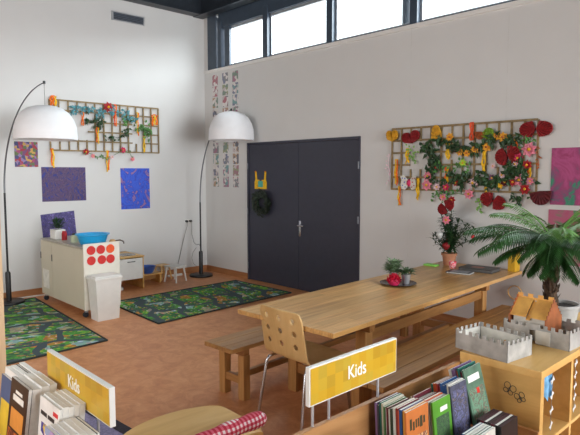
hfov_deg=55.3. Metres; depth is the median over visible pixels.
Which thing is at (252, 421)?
cushion
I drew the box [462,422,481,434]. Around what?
paperback
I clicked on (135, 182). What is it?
painting
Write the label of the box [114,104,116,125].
ribbon
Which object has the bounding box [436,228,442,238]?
hanging ornament
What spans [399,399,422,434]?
picture book
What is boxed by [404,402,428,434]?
picture book
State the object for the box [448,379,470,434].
picture book
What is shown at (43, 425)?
picture
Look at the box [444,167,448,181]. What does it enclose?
ribbon
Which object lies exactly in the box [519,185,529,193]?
paper flower
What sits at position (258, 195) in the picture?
wreath
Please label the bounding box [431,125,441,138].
fan
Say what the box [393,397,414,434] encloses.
picture book
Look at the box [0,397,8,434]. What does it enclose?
picture
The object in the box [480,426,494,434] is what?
paperback
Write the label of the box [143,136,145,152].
ribbon
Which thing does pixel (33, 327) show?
rug
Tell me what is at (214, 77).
picture card
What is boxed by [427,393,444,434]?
picture book
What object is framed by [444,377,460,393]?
picture book
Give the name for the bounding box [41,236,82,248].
countertop
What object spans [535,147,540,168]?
leaf garland
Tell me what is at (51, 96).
ribbon
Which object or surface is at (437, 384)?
picture book
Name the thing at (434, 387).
picture book
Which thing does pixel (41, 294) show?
power cable
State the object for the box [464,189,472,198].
paper flower
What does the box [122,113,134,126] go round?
leaf garland
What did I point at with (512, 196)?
leaf garland
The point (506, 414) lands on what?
paperback
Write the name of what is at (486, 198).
fan
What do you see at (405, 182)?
bow
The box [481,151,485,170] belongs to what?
ribbon
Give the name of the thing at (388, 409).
picture book
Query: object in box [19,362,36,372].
book
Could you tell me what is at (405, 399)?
picture book
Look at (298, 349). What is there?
chair
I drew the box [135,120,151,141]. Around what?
leaf garland
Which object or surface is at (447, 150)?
ribbon
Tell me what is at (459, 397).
picture
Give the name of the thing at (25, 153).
painting
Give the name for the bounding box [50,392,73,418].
book
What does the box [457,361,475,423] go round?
picture book
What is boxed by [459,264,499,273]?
folder
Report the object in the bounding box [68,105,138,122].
leaf garland
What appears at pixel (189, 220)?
power cable
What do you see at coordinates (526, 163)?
paper flower
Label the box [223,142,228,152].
picture card
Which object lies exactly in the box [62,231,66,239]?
jar
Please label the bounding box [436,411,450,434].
picture
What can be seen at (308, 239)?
door
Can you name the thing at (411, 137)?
fan
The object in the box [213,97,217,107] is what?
picture card
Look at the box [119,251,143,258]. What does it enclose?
countertop
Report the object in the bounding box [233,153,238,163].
picture card
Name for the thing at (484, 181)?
leaf garland
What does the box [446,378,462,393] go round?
picture book
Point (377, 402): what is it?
picture book
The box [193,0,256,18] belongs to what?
trim
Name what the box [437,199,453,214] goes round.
fan
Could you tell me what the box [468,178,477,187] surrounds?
paper flower
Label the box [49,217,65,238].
potted plant
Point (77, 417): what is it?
book
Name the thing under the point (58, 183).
painting
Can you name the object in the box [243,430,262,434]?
chair
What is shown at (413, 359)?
bench
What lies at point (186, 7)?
trim
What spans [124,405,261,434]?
table
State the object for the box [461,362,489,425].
picture book
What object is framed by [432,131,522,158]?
leaf garland
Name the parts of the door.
handle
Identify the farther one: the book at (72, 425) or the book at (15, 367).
the book at (15, 367)
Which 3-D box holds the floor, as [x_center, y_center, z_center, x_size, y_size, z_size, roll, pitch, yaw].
[-0.758,1.695,2.603,10.100,0.200,12.800,-4,6,-44]
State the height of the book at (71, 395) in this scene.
0.417 m
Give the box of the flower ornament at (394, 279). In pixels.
[387,273,402,285]
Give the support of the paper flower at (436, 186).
attached to the leaf garland at (452, 191)
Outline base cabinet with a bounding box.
[40,236,120,316]
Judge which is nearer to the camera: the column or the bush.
the bush
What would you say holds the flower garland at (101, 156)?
attached to the trellis at (58, 100)
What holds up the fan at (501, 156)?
attached to the trellis at (440, 177)
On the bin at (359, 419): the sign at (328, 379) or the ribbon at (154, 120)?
the sign at (328, 379)
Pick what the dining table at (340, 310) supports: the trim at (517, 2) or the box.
the box
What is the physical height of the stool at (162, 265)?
0.252 m
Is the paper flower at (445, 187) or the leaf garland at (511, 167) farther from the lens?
the paper flower at (445, 187)
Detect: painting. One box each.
[14,141,37,166]
[40,211,75,237]
[41,167,85,201]
[120,168,149,209]
[548,209,579,266]
[550,147,579,205]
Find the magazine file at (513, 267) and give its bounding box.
[508,256,519,271]
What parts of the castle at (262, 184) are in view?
panel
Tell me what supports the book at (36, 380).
in the bin
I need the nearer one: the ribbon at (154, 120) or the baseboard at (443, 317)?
the baseboard at (443, 317)
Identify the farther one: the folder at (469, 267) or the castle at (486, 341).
the folder at (469, 267)
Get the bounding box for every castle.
[255,171,266,188]
[455,322,531,362]
[503,292,579,351]
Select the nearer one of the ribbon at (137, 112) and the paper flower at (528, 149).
the paper flower at (528, 149)
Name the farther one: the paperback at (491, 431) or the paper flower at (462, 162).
the paper flower at (462, 162)
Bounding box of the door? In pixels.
[247,136,360,291]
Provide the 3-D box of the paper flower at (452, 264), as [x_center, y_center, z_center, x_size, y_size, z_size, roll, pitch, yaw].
[1.792,0.520,6.104,0.084,0.075,0.084,-4,6,-44]
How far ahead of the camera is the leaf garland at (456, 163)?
6.41 m
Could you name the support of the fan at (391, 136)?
attached to the trellis at (440, 177)
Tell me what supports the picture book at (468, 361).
in the bin at (359, 419)
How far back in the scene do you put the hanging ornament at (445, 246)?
6.18 m
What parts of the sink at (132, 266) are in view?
door, panel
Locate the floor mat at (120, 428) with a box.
[85,410,131,434]
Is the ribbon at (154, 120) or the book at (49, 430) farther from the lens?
the ribbon at (154, 120)
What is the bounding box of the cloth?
[544,374,552,401]
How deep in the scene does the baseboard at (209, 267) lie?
9.78 m
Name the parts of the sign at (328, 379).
post, post, post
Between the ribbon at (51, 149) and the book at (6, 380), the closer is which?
the book at (6, 380)
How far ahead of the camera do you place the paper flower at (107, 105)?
8.69 m
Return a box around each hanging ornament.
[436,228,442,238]
[442,241,449,249]
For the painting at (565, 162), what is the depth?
5.60 m
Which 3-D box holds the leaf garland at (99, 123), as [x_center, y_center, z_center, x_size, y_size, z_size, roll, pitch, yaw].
[-3.009,-1.490,8.569,0.369,0.299,0.049,-4,6,-44]
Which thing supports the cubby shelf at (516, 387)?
on the floor
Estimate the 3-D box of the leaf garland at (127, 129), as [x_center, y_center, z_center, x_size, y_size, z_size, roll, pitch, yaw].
[-2.741,-1.322,8.841,0.511,0.237,0.052,-4,6,-44]
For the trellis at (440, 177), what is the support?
attached to the wall at (454, 71)
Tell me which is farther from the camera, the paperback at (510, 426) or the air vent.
the air vent
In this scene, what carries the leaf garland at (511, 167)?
attached to the trellis at (440, 177)
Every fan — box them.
[386,130,397,141]
[401,130,419,142]
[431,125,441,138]
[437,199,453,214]
[475,132,484,139]
[480,192,505,209]
[482,128,493,138]
[495,146,519,164]
[529,191,551,204]
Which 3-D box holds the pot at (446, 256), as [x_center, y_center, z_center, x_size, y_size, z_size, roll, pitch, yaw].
[1.819,0.471,6.334,0.180,0.135,0.180,-4,6,-44]
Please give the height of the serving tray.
0.018 m
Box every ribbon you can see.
[49,95,56,105]
[50,148,54,167]
[81,111,83,125]
[96,126,98,143]
[106,150,109,171]
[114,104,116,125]
[136,112,138,135]
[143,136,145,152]
[151,114,157,125]
[394,159,397,185]
[397,186,400,205]
[405,148,409,163]
[415,178,419,199]
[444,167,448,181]
[445,143,449,159]
[469,122,473,140]
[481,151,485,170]
[526,167,530,184]
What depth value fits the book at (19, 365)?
2.70 m
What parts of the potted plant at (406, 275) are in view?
pot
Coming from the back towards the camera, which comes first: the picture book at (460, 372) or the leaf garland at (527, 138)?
the leaf garland at (527, 138)
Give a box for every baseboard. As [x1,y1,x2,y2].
[3,265,206,297]
[207,265,247,278]
[409,312,468,323]
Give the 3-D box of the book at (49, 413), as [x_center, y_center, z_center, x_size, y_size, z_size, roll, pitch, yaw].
[-0.983,0.956,2.250,0.054,0.416,0.205,-4,6,-44]
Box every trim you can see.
[124,0,200,15]
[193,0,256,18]
[204,0,539,73]
[207,15,217,69]
[407,33,411,266]
[500,7,509,297]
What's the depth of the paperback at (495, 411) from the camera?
2.67 m
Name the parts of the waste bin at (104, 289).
lid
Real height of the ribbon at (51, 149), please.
0.287 m
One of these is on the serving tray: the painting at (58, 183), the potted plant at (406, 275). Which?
the potted plant at (406, 275)
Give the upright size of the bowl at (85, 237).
0.135 m
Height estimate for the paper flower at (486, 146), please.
0.117 m
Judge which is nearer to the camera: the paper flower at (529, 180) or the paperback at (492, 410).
the paperback at (492, 410)
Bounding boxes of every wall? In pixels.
[0,0,206,292]
[204,0,579,317]
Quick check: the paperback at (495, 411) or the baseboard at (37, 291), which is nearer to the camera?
the paperback at (495, 411)
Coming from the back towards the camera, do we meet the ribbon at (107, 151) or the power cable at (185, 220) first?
the power cable at (185, 220)
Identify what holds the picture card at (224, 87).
attached to the wall at (454, 71)
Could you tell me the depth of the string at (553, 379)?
2.93 m
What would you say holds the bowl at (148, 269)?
on the bench at (155, 276)
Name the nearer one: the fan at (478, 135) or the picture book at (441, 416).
the picture book at (441, 416)
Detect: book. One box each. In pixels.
[0,373,11,434]
[5,366,22,378]
[6,376,32,434]
[11,365,26,375]
[16,364,30,372]
[16,376,40,434]
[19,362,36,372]
[24,373,49,434]
[32,371,56,391]
[38,394,62,434]
[44,392,68,420]
[44,425,59,434]
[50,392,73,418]
[50,423,68,434]
[55,390,79,416]
[56,421,78,434]
[60,389,85,420]
[63,419,88,434]
[69,417,96,434]
[75,416,99,434]
[375,392,397,434]
[377,404,379,434]
[379,393,401,434]
[381,394,403,434]
[383,396,405,434]
[386,398,408,434]
[388,409,390,434]
[390,398,410,434]
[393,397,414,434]
[396,398,418,434]
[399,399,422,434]
[403,400,424,434]
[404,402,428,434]
[412,388,430,397]
[424,392,441,401]
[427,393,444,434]
[430,394,452,434]
[433,376,448,391]
[436,376,451,392]
[440,376,456,391]
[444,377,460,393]
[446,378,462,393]
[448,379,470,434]
[453,360,470,377]
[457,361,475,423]
[460,372,472,424]
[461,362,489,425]
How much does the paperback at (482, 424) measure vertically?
0.235 m
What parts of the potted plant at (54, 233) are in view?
pot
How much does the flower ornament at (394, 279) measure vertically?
0.112 m
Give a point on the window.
(265, 10)
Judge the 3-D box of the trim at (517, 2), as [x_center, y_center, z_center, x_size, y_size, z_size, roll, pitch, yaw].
[2.881,-2.243,5.564,0.320,0.050,12.500,-4,6,-44]
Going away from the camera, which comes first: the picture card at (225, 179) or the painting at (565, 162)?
the painting at (565, 162)
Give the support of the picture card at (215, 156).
attached to the wall at (454, 71)
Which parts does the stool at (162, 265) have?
seat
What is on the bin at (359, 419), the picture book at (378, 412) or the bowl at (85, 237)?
the picture book at (378, 412)
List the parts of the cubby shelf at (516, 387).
panel, shelf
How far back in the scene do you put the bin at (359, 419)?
2.53 m
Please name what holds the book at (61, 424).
on the bin
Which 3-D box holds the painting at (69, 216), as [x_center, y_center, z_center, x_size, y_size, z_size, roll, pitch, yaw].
[-3.473,0.126,8.333,0.530,0.439,0.004,-4,6,-44]
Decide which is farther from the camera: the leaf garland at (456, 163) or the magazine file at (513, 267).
the leaf garland at (456, 163)
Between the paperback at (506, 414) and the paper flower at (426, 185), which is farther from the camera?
the paper flower at (426, 185)
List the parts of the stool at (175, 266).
seat, leg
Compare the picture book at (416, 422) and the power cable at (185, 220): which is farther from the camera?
the power cable at (185, 220)
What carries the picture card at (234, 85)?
attached to the wall at (454, 71)
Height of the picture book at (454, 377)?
0.273 m
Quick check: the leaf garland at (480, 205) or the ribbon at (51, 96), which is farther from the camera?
the ribbon at (51, 96)
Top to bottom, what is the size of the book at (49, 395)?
0.421 m
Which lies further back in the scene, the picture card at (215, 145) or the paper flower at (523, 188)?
the picture card at (215, 145)
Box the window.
[217,0,515,67]
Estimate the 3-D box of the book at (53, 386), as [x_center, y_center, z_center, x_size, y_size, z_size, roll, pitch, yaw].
[-1.120,0.931,2.478,0.086,0.432,0.215,-4,6,-44]
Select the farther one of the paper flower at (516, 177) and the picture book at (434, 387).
the paper flower at (516, 177)
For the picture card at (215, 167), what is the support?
attached to the wall at (454, 71)
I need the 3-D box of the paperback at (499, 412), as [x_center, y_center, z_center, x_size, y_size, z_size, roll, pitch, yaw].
[0.988,1.075,2.680,0.170,0.230,0.028,-4,6,-44]
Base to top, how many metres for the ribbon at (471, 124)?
0.208 m
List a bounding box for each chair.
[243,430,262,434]
[258,304,350,430]
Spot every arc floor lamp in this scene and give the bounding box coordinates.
[3,81,77,305]
[189,108,253,277]
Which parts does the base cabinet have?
door, door, panel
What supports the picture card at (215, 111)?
attached to the wall at (454, 71)
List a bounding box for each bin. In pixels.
[86,272,122,321]
[293,361,538,434]
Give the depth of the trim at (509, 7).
6.00 m
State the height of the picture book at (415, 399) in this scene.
0.273 m
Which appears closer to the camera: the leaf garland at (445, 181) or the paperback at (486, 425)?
the paperback at (486, 425)
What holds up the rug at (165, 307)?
on the floor
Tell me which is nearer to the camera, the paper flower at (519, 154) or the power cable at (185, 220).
the paper flower at (519, 154)
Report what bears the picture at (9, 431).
attached to the book at (20, 393)
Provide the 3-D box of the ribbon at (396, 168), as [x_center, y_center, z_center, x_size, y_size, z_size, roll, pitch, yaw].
[1.348,-0.574,7.035,0.024,0.334,0.064,-4,6,-44]
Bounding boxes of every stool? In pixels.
[155,263,171,280]
[164,264,186,282]
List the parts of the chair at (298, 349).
leg, leg, leg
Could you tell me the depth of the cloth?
2.90 m
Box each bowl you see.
[75,232,109,244]
[144,265,155,273]
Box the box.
[423,263,438,266]
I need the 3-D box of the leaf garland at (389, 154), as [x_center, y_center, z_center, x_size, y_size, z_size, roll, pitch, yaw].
[1.256,-0.622,7.118,0.035,0.398,0.089,-4,6,-44]
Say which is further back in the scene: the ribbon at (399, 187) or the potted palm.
the ribbon at (399, 187)
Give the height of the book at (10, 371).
0.396 m
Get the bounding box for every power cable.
[17,294,44,297]
[170,220,187,277]
[189,220,199,245]
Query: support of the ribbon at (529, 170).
attached to the trellis at (440, 177)
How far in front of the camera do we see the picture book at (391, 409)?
2.44 m
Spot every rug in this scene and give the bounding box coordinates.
[4,297,107,364]
[120,280,291,323]
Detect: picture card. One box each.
[212,74,217,85]
[212,86,217,96]
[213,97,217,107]
[213,109,217,117]
[213,143,218,152]
[213,154,218,163]
[213,165,218,175]
[213,177,218,186]
[222,72,227,83]
[222,84,227,95]
[222,96,227,106]
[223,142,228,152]
[223,154,228,163]
[223,165,228,175]
[223,177,228,186]
[232,70,237,81]
[232,82,237,93]
[232,94,237,105]
[233,142,238,151]
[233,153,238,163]
[233,165,238,175]
[233,177,238,186]
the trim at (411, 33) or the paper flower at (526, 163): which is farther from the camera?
the trim at (411, 33)
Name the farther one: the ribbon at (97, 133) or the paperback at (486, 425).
the ribbon at (97, 133)
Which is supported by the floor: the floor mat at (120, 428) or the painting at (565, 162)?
the floor mat at (120, 428)
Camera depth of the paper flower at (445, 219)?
6.12 m
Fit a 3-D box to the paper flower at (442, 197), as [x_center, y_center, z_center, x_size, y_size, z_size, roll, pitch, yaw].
[1.805,-0.244,6.556,0.023,0.096,0.098,-4,6,-44]
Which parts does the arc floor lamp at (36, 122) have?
arched arm, lamp shade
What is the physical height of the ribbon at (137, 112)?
0.381 m
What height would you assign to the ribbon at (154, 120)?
0.193 m
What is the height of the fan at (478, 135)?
0.088 m
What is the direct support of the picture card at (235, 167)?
attached to the wall at (454, 71)
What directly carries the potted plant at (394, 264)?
on the serving tray
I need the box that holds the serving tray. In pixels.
[380,279,416,286]
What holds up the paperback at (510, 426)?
on the bin at (359, 419)
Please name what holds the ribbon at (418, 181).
attached to the trellis at (440, 177)
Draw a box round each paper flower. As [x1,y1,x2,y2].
[104,102,112,111]
[421,179,430,190]
[423,172,430,179]
[434,183,439,189]
[439,193,445,200]
[442,184,448,190]
[442,215,449,223]
[446,133,453,140]
[449,261,456,268]
[459,159,466,165]
[463,150,469,156]
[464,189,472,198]
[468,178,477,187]
[482,143,489,151]
[498,132,506,141]
[514,153,522,162]
[515,174,521,185]
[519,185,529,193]
[521,142,536,156]
[522,159,531,169]
[526,177,533,184]
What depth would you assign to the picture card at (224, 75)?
9.54 m
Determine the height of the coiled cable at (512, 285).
0.470 m
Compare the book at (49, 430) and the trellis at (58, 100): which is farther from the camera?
the trellis at (58, 100)
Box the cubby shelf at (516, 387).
[460,312,579,434]
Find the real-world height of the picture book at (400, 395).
0.269 m
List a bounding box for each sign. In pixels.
[47,349,115,431]
[306,337,396,426]
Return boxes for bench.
[144,270,162,282]
[205,313,408,400]
[351,305,511,407]
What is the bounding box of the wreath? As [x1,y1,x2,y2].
[251,188,270,217]
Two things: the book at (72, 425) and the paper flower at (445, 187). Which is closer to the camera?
the book at (72, 425)
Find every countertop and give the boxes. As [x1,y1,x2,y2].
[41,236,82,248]
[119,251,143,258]
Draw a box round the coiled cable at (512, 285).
[507,285,521,299]
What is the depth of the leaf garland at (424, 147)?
6.64 m
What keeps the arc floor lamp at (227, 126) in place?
on the floor
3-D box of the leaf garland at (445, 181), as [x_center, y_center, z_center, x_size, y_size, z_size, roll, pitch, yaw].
[1.801,-0.353,6.567,0.043,0.219,0.177,-4,6,-44]
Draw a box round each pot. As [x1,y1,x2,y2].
[441,252,456,264]
[558,299,579,322]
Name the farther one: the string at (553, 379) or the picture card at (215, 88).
the picture card at (215, 88)
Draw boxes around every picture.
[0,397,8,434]
[7,426,16,434]
[10,406,22,434]
[40,421,46,434]
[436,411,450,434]
[451,270,470,272]
[452,386,469,434]
[469,383,488,420]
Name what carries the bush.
on the dining table at (340, 310)
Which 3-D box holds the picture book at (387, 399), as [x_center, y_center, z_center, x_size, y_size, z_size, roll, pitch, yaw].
[0.467,0.961,2.545,0.159,0.271,0.025,-4,6,-44]
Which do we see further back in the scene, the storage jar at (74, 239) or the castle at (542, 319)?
the storage jar at (74, 239)
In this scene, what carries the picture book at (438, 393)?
on the bin at (359, 419)
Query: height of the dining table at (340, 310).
0.750 m
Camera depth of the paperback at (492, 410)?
2.69 m
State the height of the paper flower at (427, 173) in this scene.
0.128 m
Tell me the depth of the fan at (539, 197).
5.73 m
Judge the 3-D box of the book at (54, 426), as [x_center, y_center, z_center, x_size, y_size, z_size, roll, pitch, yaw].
[-0.860,0.990,2.066,0.062,0.380,0.195,-4,6,-44]
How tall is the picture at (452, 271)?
0.001 m
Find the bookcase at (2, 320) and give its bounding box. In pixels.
[0,225,5,391]
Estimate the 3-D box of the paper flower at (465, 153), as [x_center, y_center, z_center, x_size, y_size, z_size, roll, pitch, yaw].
[2.007,-0.735,6.305,0.023,0.098,0.097,-4,6,-44]
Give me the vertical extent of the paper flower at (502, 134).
0.116 m
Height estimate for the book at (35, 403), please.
0.428 m
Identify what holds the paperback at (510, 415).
on the bin at (359, 419)
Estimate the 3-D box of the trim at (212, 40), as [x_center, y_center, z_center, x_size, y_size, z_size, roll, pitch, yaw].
[-1.307,-3.074,9.807,0.200,0.920,0.240,-4,6,-44]
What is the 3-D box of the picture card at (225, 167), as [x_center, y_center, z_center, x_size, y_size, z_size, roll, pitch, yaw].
[-1.119,-0.822,9.671,0.004,0.180,0.156,-4,6,-44]
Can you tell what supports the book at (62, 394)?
in the bin
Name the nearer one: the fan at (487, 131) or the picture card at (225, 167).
the fan at (487, 131)
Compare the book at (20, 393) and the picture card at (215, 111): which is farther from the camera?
the picture card at (215, 111)
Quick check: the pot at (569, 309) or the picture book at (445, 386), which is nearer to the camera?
the picture book at (445, 386)
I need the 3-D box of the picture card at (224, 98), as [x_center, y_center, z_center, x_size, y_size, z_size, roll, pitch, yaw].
[-1.119,-2.006,9.575,0.004,0.180,0.156,-4,6,-44]
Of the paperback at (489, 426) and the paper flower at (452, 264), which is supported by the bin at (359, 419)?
the paperback at (489, 426)
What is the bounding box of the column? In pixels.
[402,0,409,23]
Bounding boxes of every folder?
[446,269,474,274]
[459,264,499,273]
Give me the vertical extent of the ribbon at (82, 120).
0.234 m
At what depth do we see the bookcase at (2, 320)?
3.03 m
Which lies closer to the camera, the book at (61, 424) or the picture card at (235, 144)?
the book at (61, 424)
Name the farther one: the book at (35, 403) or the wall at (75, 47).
the wall at (75, 47)
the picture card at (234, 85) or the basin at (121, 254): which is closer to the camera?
the basin at (121, 254)
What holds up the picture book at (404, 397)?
on the bin at (359, 419)
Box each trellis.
[48,99,159,153]
[391,118,539,192]
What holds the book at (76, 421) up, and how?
on the bin
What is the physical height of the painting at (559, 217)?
0.560 m
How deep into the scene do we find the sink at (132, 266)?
8.54 m
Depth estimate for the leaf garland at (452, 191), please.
6.56 m
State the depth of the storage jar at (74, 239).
7.29 m
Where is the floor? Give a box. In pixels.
[6,270,459,434]
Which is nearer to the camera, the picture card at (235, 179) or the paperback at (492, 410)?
the paperback at (492, 410)
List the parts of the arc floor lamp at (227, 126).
arched arm, lamp shade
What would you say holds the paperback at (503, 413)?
on the bin at (359, 419)
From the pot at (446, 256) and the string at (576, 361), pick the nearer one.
the string at (576, 361)
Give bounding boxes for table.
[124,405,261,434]
[238,261,521,400]
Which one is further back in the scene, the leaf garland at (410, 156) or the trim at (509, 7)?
the leaf garland at (410, 156)
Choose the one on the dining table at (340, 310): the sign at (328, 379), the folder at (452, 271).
the folder at (452, 271)
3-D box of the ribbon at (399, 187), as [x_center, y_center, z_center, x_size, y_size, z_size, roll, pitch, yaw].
[1.384,-0.274,7.022,0.024,0.246,0.058,-4,6,-44]
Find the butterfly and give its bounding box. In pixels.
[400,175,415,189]
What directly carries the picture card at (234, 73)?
attached to the wall at (454, 71)
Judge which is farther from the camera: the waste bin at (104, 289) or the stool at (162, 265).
the stool at (162, 265)
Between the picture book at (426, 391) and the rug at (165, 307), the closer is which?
the picture book at (426, 391)
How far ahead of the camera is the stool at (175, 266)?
9.14 m
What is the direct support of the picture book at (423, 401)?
on the bin at (359, 419)
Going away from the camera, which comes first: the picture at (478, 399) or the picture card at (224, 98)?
the picture at (478, 399)
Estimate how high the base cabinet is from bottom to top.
0.925 m
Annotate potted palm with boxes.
[462,203,579,322]
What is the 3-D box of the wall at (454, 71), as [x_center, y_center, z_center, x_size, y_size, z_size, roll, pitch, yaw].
[2.889,-1.137,5.661,0.300,4.950,12.500,-4,6,-44]
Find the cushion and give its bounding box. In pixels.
[195,411,266,434]
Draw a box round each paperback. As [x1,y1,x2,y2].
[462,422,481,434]
[465,423,485,434]
[470,424,488,434]
[475,425,491,434]
[477,409,496,423]
[480,410,499,422]
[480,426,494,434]
[484,411,502,423]
[487,412,505,425]
[491,413,509,426]
[494,414,513,434]
[498,415,517,434]
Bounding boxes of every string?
[549,373,554,430]
[572,359,577,411]
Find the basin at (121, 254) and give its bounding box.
[120,253,135,255]
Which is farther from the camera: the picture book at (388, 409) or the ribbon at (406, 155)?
the ribbon at (406, 155)
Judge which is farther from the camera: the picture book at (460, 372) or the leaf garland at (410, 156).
the leaf garland at (410, 156)
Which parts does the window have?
sash, sash, sash, sash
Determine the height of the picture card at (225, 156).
0.180 m
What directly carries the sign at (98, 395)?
on the bin
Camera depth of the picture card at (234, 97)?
9.38 m
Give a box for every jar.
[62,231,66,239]
[71,235,78,242]
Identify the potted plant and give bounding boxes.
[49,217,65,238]
[382,256,403,274]
[393,267,415,283]
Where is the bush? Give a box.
[426,209,474,264]
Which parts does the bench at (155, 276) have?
seat, leg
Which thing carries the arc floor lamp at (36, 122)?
on the rug at (33, 327)
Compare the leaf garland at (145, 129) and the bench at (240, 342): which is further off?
the leaf garland at (145, 129)
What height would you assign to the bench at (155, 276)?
0.170 m
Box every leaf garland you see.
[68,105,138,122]
[84,112,105,130]
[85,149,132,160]
[104,128,131,141]
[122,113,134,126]
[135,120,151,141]
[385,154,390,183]
[405,144,418,163]
[419,139,441,184]
[431,188,463,202]
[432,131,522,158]
[433,157,470,173]
[436,180,447,196]
[440,162,540,193]
[475,198,483,213]
[502,156,528,177]
[509,191,529,206]
[518,135,535,148]
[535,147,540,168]
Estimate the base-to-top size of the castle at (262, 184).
0.297 m
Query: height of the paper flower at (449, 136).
0.108 m
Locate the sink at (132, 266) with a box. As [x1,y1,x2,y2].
[115,239,143,287]
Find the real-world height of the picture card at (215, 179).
0.180 m
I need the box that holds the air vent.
[111,10,143,25]
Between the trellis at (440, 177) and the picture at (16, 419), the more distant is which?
the trellis at (440, 177)

